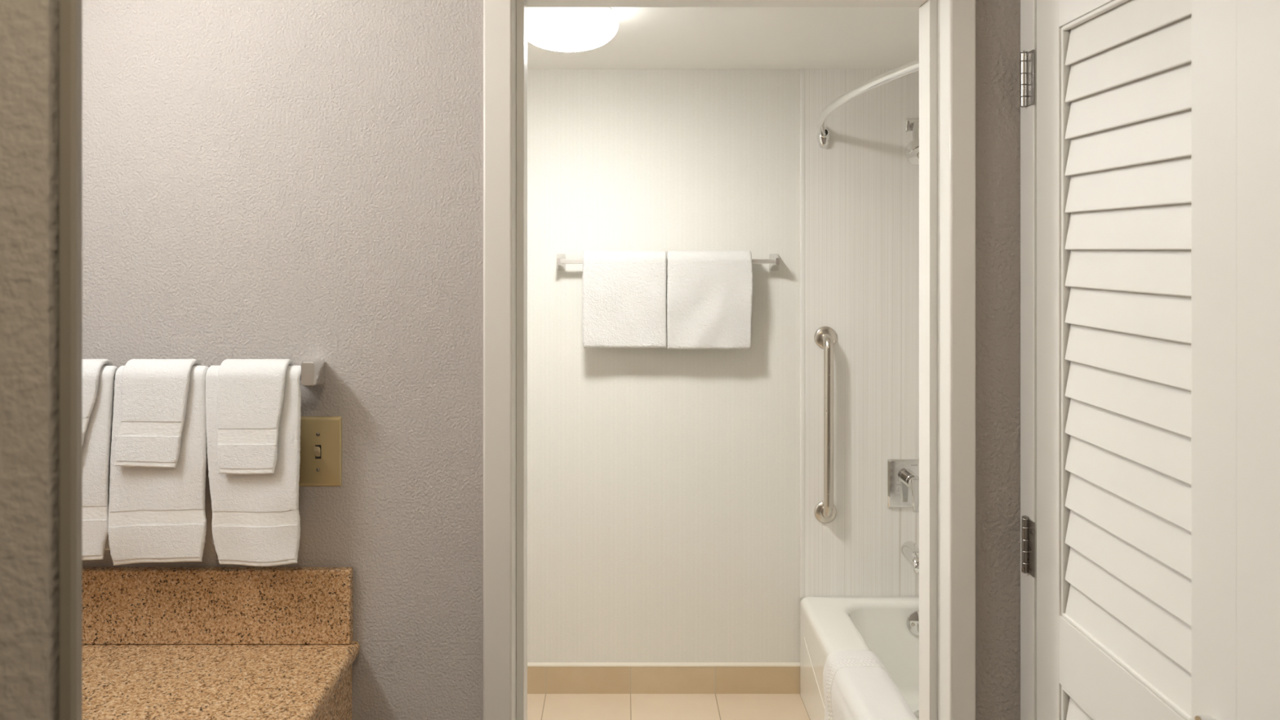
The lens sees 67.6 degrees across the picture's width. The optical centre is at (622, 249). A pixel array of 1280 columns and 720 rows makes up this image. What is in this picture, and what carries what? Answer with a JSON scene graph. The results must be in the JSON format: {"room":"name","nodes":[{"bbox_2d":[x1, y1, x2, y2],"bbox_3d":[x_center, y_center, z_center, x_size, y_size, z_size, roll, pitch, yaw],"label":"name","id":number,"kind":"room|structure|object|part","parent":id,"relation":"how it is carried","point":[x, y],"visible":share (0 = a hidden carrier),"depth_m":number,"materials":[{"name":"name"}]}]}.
{"room":"hotel vanity area","nodes":[
{"label":"hotel vanity area","id":0,"kind":"room"},
{"bbox_2d":[0,0,58,719],"bbox_3d":[-0.866,0.380,0.845,0.769,2.440,0.090,0,0,0],"label":"wall","id":1,"kind":"structure","parent":0,"point":[29,28],"depth_m":0.80,"materials":[{"name":"beige paint"}]},
{"bbox_2d":[58,0,82,719],"bbox_3d":[-0.470,0.380,0.826,0.016,2.440,0.039,0,0,0],"label":"trim","id":2,"kind":"structure","parent":1,"relation":"attached to","point":[70,11],"depth_m":0.81,"materials":[{"name":"beige paint"}]},
{"bbox_2d":[82,0,1020,719],"bbox_3d":[0.050,0.380,1.865,2.799,2.440,0.130,0,0,0],"label":"wall","id":3,"kind":"structure","parent":0,"point":[295,180],"depth_m":1.80,"materials":[{"name":"beige paint"}]},
{"bbox_2d":[82,567,352,644],"bbox_3d":[-0.878,0.667,1.789,0.740,0.138,0.020,0,0,0],"label":"backsplash","id":4,"kind":"structure","parent":3,"relation":"attached to","point":[121,605],"depth_m":1.78,"materials":[{"name":"stone"}]},
{"bbox_2d":[113,359,325,386],"bbox_3d":[-0.900,0.229,1.754,0.698,0.054,0.092,0,0,0],"label":"towel rail","id":5,"kind":"object","parent":3,"relation":"attached to","point":[313,371],"visible":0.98,"depth_m":1.71,"materials":[{"name":"silver metal"}]},
{"bbox_2d":[82,365,117,559],"bbox_3d":[-1.001,0.383,1.726,0.178,0.347,0.047,0,0,0],"label":"hand towel","id":6,"kind":"object","parent":5,"relation":"hanging from","point":[96,446],"visible":0.3,"depth_m":1.71,"materials":[{"name":"white fabric"}]},
{"bbox_2d":[82,359,115,444],"bbox_3d":[-0.993,0.287,1.726,0.121,0.179,0.069,0,0,0],"label":"washcloth","id":7,"kind":"object","parent":6,"relation":"on","point":[91,368],"visible":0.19,"depth_m":1.70,"materials":[{"name":"white fabric"}]},
{"bbox_2d":[107,364,208,565],"bbox_3d":[-0.834,0.388,1.727,0.175,0.357,0.049,0,0,0],"label":"hand towel","id":8,"kind":"object","parent":5,"relation":"hanging from","point":[156,514],"visible":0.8,"depth_m":1.71,"materials":[{"name":"white fabric"}]},
{"bbox_2d":[115,358,202,467],"bbox_3d":[-0.836,0.293,1.726,0.131,0.190,0.068,0,0,0],"label":"washcloth","id":9,"kind":"object","parent":8,"relation":"on","point":[154,392],"visible":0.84,"depth_m":1.70,"materials":[{"name":"white fabric"}]},
{"bbox_2d":[205,364,301,566],"bbox_3d":[-0.663,0.389,1.726,0.172,0.358,0.046,0,0,0],"label":"hand towel","id":10,"kind":"object","parent":5,"relation":"hanging from","point":[255,522],"visible":0.7,"depth_m":1.71,"materials":[{"name":"white fabric"}]},
{"bbox_2d":[216,359,294,474],"bbox_3d":[-0.661,0.299,1.727,0.123,0.202,0.069,0,0,0],"label":"washcloth","id":11,"kind":"object","parent":10,"relation":"on","point":[251,392],"visible":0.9,"depth_m":1.70,"materials":[{"name":"white fabric"}]},
{"bbox_3d":[-0.576,0.229,1.755,0.043,0.054,0.095,0,0,-8],"label":"mounting post","id":12,"kind":"part","parent":5,"relation":"part of","materials":[{"name":"silver metal"}]},
{"bbox_2d":[298,416,342,486],"bbox_3d":[-0.572,0.380,1.790,0.086,0.131,0.020,0,0,0],"label":"light switch","id":13,"kind":"object","parent":3,"relation":"attached to","point":[321,437],"visible":0.84,"depth_m":1.79,"materials":[{"name":"gold metal"}]},
{"bbox_2d":[483,0,512,719],"bbox_3d":[-0.234,0.517,1.794,0.054,2.165,0.013,0,0,0],"label":"trim","id":14,"kind":"structure","parent":3,"relation":"attached to","point":[497,14],"depth_m":1.79,"materials":[{"name":"beige paint"}]},
{"bbox_2d":[512,0,949,719],"bbox_3d":[0.203,0.538,1.865,0.858,2.123,0.137,0,0,0],"label":"door frame","id":15,"kind":"structure","parent":3,"relation":"in","point":[934,15],"depth_m":1.86,"materials":[{"name":"white paint"}]},
{"bbox_2d":[949,0,975,719],"bbox_3d":[0.638,0.517,1.794,0.048,2.165,0.013,0,0,0],"label":"trim","id":16,"kind":"structure","parent":3,"relation":"attached to","point":[962,12],"depth_m":1.79,"materials":[{"name":"beige paint"}]},
{"bbox_2d":[1020,0,1036,719],"bbox_3d":[0.774,0.535,1.770,0.050,2.130,0.060,0,0,0],"label":"trim","id":17,"kind":"structure","parent":3,"relation":"attached to","point":[1028,7],"depth_m":1.76,"materials":[{"name":"white paint"}]},
{"bbox_2d":[1019,0,1236,719],"bbox_3d":[0.755,0.531,1.470,0.058,2.113,0.609,0,0,0],"label":"louvered door","id":18,"kind":"structure","parent":3,"relation":"in","point":[1136,100],"depth_m":1.41,"materials":[{"name":"white paint"}]},
{"bbox_3d":[0.766,1.062,1.448,0.032,0.635,0.382,0,0,0],"label":"bead molding","id":19,"kind":"part","parent":18,"relation":"part of","materials":[{"name":"white paint"}]},
{"bbox_3d":[0.763,1.059,1.446,0.019,0.639,0.362,0,0,0],"label":"louver panel","id":20,"kind":"part","parent":18,"relation":"part of","materials":[{"name":"white paint"}]},
{"bbox_3d":[0.766,0.123,1.448,0.032,1.009,0.382,0,0,0],"label":"bead molding","id":21,"kind":"part","parent":18,"relation":"part of","materials":[{"name":"white paint"}]},
{"bbox_3d":[0.763,0.120,1.446,0.019,1.012,0.362,0,0,0],"label":"louver panel","id":22,"kind":"part","parent":18,"relation":"part of","materials":[{"name":"white paint"}]},
{"bbox_3d":[0.738,0.599,1.205,0.022,0.021,0.021,0,0,0],"label":"knob","id":23,"kind":"part","parent":18,"relation":"part of","materials":[{"name":"silver metal"}]},
{"bbox_2d":[527,69,804,662],"bbox_3d":[0.177,0.425,3.500,2.655,2.350,0.100,0,0,0],"label":"wall","id":24,"kind":"structure","parent":0,"point":[664,484],"depth_m":3.45,"materials":[{"name":"paint"}]},
{"bbox_2d":[527,666,799,693],"bbox_3d":[-0.205,1.551,3.445,1.691,0.098,0.011,0,0,0],"label":"baseboard","id":25,"kind":"structure","parent":24,"relation":"attached to","point":[540,680],"depth_m":3.44,"materials":[{"name":"beige tile"}]},
{"bbox_2d":[527,662,799,666],"bbox_3d":[-0.205,1.496,3.444,1.691,0.010,0.012,0,0,0],"label":"trim","id":26,"kind":"structure","parent":24,"relation":"attached to","point":[529,664],"depth_m":3.44,"materials":[{"name":"beige"}]},
{"bbox_2d":[556,253,779,271],"bbox_3d":[0.162,0.046,3.410,0.802,0.062,0.078,0,0,0],"label":"towel bar","id":27,"kind":"object","parent":24,"relation":"attached to","point":[773,260],"visible":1,"depth_m":3.38,"materials":[{"name":"white metal"}]},
{"bbox_3d":[-0.222,0.046,3.410,0.033,0.062,0.078,0,0,0],"label":"mounting post","id":28,"kind":"part","parent":27,"relation":"part of","materials":[{"name":"silver metal"}]},
{"bbox_2d":[582,250,666,348],"bbox_3d":[0.006,0.175,3.383,0.300,0.343,0.087,0,0,0],"label":"bath towel","id":29,"kind":"object","parent":27,"relation":"hanging from","point":[624,297],"visible":1,"depth_m":3.35,"materials":[{"name":"white fabric"}]},
{"bbox_2d":[666,250,753,349],"bbox_3d":[0.307,0.177,3.383,0.305,0.348,0.087,0,0,0],"label":"bath towel","id":30,"kind":"object","parent":27,"relation":"hanging from","point":[709,293],"visible":1,"depth_m":3.35,"materials":[{"name":"white fabric"}]},
{"bbox_3d":[0.547,0.046,3.410,0.034,0.062,0.078,0,0,0],"label":"mounting post","id":31,"kind":"part","parent":27,"relation":"part of","materials":[{"name":"silver metal"}]},
{"bbox_2d":[800,69,804,597],"bbox_3d":[0.650,0.302,3.445,0.018,1.905,0.010,0,0,0],"label":"trim","id":32,"kind":"structure","parent":24,"relation":"attached to","point":[802,71],"depth_m":3.44,"materials":[{"name":"white"}]},
{"bbox_2d":[804,69,919,597],"bbox_3d":[1.030,0.310,3.446,0.750,1.920,0.008,0,0,0],"label":"tub surround","id":33,"kind":"object","parent":24,"relation":"attached to","point":[862,188],"visible":0.36,"depth_m":3.44,"materials":[{"name":"plastic"}]},
{"bbox_2d":[813,326,836,523],"bbox_3d":[0.731,0.631,3.405,0.081,0.710,0.073,0,0,0],"label":"grab bar","id":34,"kind":"object","parent":33,"relation":"attached to","point":[825,337],"visible":1,"depth_m":3.38,"materials":[{"name":"silver metal"}]},
{"bbox_2d":[816,58,919,148],"bbox_3d":[0.672,-0.403,2.686,0.148,0.078,1.511,0,0,0],"label":"shower rod","id":35,"kind":"object","parent":33,"relation":"attached to","point":[823,134],"visible":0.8,"depth_m":2.48,"materials":[{"name":"silver metal"}]},
{"bbox_2d":[887,458,919,512],"bbox_3d":[1.034,0.843,3.399,0.158,0.174,0.086,0,0,0],"label":"shower valve","id":36,"kind":"object","parent":33,"relation":"attached to","point":[903,474],"visible":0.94,"depth_m":3.43,"materials":[{"name":"silver metal"}]},
{"bbox_3d":[1.034,0.827,3.396,0.052,0.052,0.068,0,0,0],"label":"handle","id":37,"kind":"part","parent":36,"relation":"part of","materials":[{"name":"silver metal"}]},
{"bbox_3d":[1.034,0.867,3.362,0.032,0.116,0.012,0,0,0],"label":"lever","id":38,"kind":"part","parent":36,"relation":"part of","materials":[{"name":"silver metal"}]},
{"bbox_2d":[901,541,919,573],"bbox_3d":[1.034,1.089,3.379,0.062,0.078,0.126,0,0,0],"label":"tub spout","id":39,"kind":"object","parent":33,"relation":"attached to","point":[909,549],"visible":0.67,"depth_m":3.37,"materials":[{"name":"silver metal"}]},
{"bbox_2d":[905,118,919,164],"bbox_3d":[1.024,-0.383,3.337,0.104,0.176,0.210,0,0,0],"label":"shower","id":40,"kind":"object","parent":33,"relation":"attached to","point":[912,125],"visible":0.63,"depth_m":3.29,"materials":[{"name":"silver metal"}]},
{"bbox_3d":[1.033,-0.410,3.366,0.026,0.095,0.142,0,0,13],"label":"arm","id":41,"kind":"part","parent":40,"relation":"part of","materials":[{"name":"silver metal"}]},
{"bbox_2d":[527,693,810,719],"bbox_3d":[0.177,1.650,2.690,2.455,0.100,1.520,0,0,0],"label":"floor","id":42,"kind":"structure","parent":0,"point":[540,706],"depth_m":3.34,"materials":[{"name":"beige tile"}]},
{"bbox_2d":[800,595,919,719],"bbox_3d":[1.020,1.424,2.688,0.766,0.352,1.506,0,0,0],"label":"bathtub","id":43,"kind":"object","parent":42,"relation":"on","point":[887,627],"visible":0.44,"depth_m":3.33,"materials":[{"name":"white ceramic"}]},
{"bbox_2d":[822,649,917,719],"bbox_3d":[0.717,1.373,2.674,0.207,0.285,0.548,0,0,0],"label":"bath mat","id":44,"kind":"object","parent":43,"relation":"on","point":[858,686],"visible":1,"depth_m":2.73,"materials":[{"name":"white fabric"}]},
{"bbox_3d":[1.038,1.310,3.347,0.084,0.083,0.022,0,0,0],"label":"overflow plate","id":45,"kind":"part","parent":43,"relation":"part of","materials":[{"name":"silver metal"}]},
{"bbox_2d":[527,7,919,69],"bbox_3d":[0.177,-0.700,2.690,2.455,0.100,1.520,0,0,0],"label":"ceiling","id":46,"kind":"structure","parent":0,"point":[645,37],"depth_m":2.99,"materials":[{"name":"white paint"}]},
{"bbox_2d":[527,7,618,52],"bbox_3d":[-0.148,-0.597,2.594,0.276,0.106,0.276,0,0,0],"label":"ceiling light","id":47,"kind":"object","parent":46,"relation":"attached to","point":[567,29],"visible":0.88,"depth_m":2.50,"materials":[{"name":"white glass"}]},
{"bbox_3d":[0.099,1.650,0.465,2.699,0.100,2.930,0,0,0],"label":"floor","id":48,"kind":"structure","parent":0,"visible":0},
{"bbox_3d":[-0.872,1.184,1.361,0.752,0.832,0.873,0,0,0],"label":"vanity cabinet","id":49,"kind":"object","parent":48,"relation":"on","visible":0},
{"bbox_2d":[82,567,359,719],"bbox_3d":[-0.872,0.763,1.352,0.753,0.329,0.894,0,0,0],"label":"countertop","id":50,"kind":"structure","parent":49,"relation":"on","point":[159,643],"depth_m":1.78,"materials":[{"name":"stone"}]},
{"bbox_3d":[1.099,0.380,0.400,0.700,2.440,2.800,0,0,0],"label":"wall","id":51,"kind":"structure","parent":0,"visible":0},
{"bbox_2d":[1236,0,1279,719],"bbox_3d":[0.766,0.531,0.884,0.035,2.113,0.562,0,0,0],"label":"louvered door","id":52,"kind":"structure","parent":51,"relation":"in","point":[1258,21],"depth_m":1.12,"materials":[{"name":"white paint"}]}
]}

